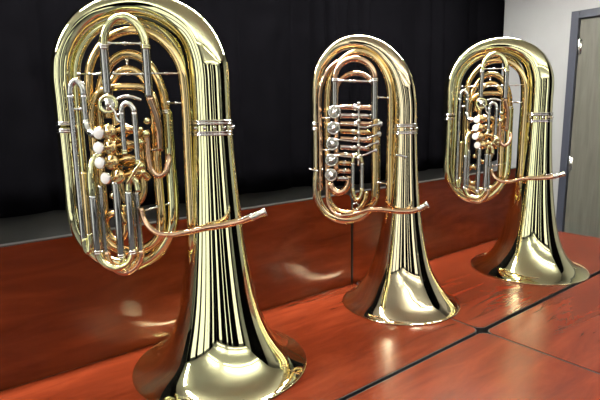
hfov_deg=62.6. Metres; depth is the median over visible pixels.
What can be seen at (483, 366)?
folding table
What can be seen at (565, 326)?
folding table
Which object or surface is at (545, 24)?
wall
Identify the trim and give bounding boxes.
[556,7,599,231]
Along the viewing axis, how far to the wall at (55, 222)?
2.21 m
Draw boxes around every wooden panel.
[0,194,350,390]
[350,167,515,283]
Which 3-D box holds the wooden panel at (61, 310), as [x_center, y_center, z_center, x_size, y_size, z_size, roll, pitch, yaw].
[-0.555,0.576,1.851,1.517,1.118,0.568,-9,13,-37]
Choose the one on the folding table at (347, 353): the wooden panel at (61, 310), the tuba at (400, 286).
the tuba at (400, 286)
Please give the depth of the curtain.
2.54 m
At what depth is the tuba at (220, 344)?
1.25 m
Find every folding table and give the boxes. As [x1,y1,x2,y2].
[0,284,476,399]
[346,333,599,399]
[357,231,599,333]
[488,274,599,373]
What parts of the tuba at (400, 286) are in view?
slide leg, linkage rod, linkage rod, slide leg, key rail, slide leg, slide leg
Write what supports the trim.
attached to the wall at (545, 24)
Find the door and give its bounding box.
[564,16,599,237]
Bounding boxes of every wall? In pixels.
[0,164,483,243]
[491,0,599,214]
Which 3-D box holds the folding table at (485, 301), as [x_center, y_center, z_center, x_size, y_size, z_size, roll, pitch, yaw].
[1.009,0.655,2.353,1.523,0.740,0.588,-9,13,-37]
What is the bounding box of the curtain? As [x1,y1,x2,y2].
[0,0,504,217]
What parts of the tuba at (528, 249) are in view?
slide leg, slide leg, slide leg, slide leg, slide leg, slide leg, slide leg, slide leg, slide leg, slide leg, slide leg, slide leg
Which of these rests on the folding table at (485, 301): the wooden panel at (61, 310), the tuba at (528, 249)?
the tuba at (528, 249)
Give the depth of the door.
3.46 m
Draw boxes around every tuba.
[50,0,306,399]
[308,35,459,325]
[443,37,589,285]
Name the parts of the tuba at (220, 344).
slide leg, slide leg, slide leg, slide leg, slide leg, slide leg, lever, slide leg, slide leg, lever, slide leg, lever, slide leg, slide leg, slide leg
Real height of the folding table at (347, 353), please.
0.740 m

